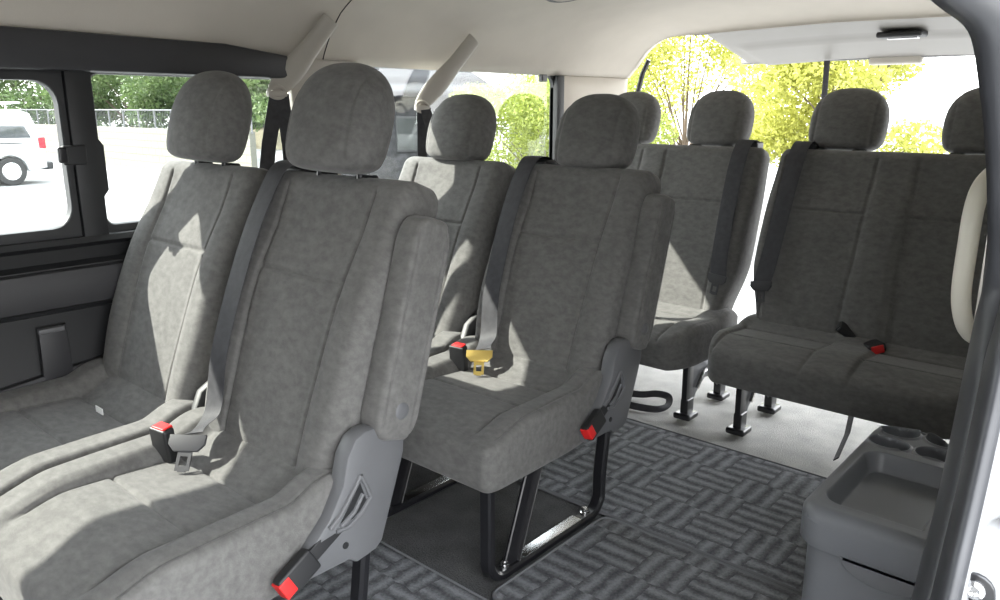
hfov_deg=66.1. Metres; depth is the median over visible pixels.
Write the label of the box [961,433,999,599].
wall
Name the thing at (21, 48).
trim
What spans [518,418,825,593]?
floor mat
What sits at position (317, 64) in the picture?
trim
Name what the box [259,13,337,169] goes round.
belt
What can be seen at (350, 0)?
trim
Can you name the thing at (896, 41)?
tailgate
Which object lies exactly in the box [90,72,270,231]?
window
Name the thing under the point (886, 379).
cushion
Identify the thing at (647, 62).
trim
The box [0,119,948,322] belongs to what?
ground
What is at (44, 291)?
trim
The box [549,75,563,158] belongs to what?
trim
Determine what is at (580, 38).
ceiling
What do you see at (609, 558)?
floor mat
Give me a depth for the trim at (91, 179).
1.79 m
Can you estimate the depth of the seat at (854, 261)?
2.29 m
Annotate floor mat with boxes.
[0,540,488,599]
[492,517,801,599]
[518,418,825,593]
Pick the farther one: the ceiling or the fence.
the fence
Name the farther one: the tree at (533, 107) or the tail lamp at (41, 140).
the tail lamp at (41, 140)
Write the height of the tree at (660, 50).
4.269 m
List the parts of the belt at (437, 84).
belt arm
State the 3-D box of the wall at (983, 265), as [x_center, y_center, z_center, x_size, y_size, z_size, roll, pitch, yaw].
[1.249,0.055,1.682,0.040,1.180,2.120,12,18,40]
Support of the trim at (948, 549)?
attached to the wall at (985, 558)
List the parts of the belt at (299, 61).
belt arm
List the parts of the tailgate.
panel, edge rail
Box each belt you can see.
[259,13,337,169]
[414,34,478,156]
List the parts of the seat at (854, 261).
leg, leg, latch plate, backrest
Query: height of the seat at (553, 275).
1.090 m
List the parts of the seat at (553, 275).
leg frame, floor rail, backrest, latch plate, leg frame, floor rail, backrest, armrest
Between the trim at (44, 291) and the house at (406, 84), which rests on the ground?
the house at (406, 84)
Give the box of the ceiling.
[0,0,951,78]
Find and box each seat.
[0,62,448,599]
[387,94,674,580]
[619,90,769,421]
[707,87,986,460]
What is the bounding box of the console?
[800,426,948,599]
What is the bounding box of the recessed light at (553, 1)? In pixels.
[546,0,574,2]
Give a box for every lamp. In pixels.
[38,137,45,147]
[868,56,925,64]
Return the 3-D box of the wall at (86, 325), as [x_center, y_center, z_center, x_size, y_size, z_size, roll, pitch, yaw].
[-0.829,-0.038,2.058,0.103,1.178,4.320,12,18,40]
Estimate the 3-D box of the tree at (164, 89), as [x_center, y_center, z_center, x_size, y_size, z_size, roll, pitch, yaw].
[-9.709,-6.498,25.104,4.898,3.877,4.970,6,15,23]
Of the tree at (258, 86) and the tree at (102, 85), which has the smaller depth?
the tree at (258, 86)
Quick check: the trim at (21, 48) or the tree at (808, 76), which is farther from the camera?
the tree at (808, 76)
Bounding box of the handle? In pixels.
[951,168,986,342]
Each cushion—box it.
[0,358,193,495]
[0,407,332,599]
[402,335,602,492]
[429,331,461,356]
[640,302,737,370]
[707,313,965,439]
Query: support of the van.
on the ground
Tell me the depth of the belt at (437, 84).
2.55 m
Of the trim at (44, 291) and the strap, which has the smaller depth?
the trim at (44, 291)
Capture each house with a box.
[250,114,281,149]
[341,67,504,179]
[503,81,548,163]
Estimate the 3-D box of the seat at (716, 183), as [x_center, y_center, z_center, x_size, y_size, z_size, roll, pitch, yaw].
[0.520,-0.196,2.804,0.727,1.104,0.706,12,18,40]
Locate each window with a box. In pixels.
[0,69,81,245]
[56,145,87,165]
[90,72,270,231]
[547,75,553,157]
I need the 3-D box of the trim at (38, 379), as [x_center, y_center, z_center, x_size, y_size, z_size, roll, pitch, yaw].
[-1.262,0.288,1.626,0.023,0.155,1.000,12,18,40]
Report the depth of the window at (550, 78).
3.13 m
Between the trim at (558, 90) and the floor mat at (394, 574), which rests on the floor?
the floor mat at (394, 574)
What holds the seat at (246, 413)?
on the floor mat at (394, 574)
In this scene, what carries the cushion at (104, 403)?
on the seat at (246, 413)
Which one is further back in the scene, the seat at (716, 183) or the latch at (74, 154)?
the seat at (716, 183)
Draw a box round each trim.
[0,26,286,78]
[0,260,123,319]
[0,354,103,392]
[61,71,108,236]
[287,59,356,174]
[323,0,351,59]
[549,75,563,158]
[636,59,650,91]
[911,0,999,599]
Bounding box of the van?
[0,102,53,185]
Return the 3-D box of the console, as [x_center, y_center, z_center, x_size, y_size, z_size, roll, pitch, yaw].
[0.693,0.512,1.351,0.225,0.453,0.452,12,18,40]
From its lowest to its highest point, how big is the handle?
0.283 m
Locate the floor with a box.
[382,364,949,599]
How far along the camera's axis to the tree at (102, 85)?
29.58 m
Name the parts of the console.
catch handle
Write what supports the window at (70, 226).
in the wall at (86, 325)
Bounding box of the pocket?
[36,323,72,380]
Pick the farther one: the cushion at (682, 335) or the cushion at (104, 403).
the cushion at (682, 335)
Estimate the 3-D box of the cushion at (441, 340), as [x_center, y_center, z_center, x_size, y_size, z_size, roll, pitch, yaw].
[-0.404,0.174,2.224,0.476,0.171,0.485,12,18,40]
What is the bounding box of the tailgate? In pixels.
[694,17,974,98]
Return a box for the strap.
[629,390,672,412]
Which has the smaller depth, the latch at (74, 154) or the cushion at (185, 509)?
the cushion at (185, 509)
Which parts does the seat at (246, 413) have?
backrest, latch plate, backrest, post, leg frame, armrest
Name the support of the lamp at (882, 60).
attached to the tailgate
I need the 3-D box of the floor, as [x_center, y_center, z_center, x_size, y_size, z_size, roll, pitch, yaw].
[-0.159,0.705,1.637,1.830,0.060,4.320,12,18,40]
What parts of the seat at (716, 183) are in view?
leg, backrest, leg, latch plate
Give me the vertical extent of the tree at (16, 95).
6.368 m
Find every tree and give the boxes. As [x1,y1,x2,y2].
[0,76,123,125]
[32,74,168,127]
[114,75,265,131]
[242,79,269,124]
[448,65,679,168]
[627,34,799,144]
[723,54,948,166]
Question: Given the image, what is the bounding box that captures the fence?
[0,109,257,169]
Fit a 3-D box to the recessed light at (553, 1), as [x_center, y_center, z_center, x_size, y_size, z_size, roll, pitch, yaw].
[0.214,-0.973,2.445,0.150,0.040,0.150,-13,19,-43]
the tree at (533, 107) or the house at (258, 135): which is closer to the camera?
the tree at (533, 107)
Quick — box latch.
[967,572,995,599]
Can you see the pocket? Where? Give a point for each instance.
(53, 343)
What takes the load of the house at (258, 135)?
on the ground
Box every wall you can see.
[0,76,626,388]
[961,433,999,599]
[974,240,986,318]
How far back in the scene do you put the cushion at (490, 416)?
1.78 m

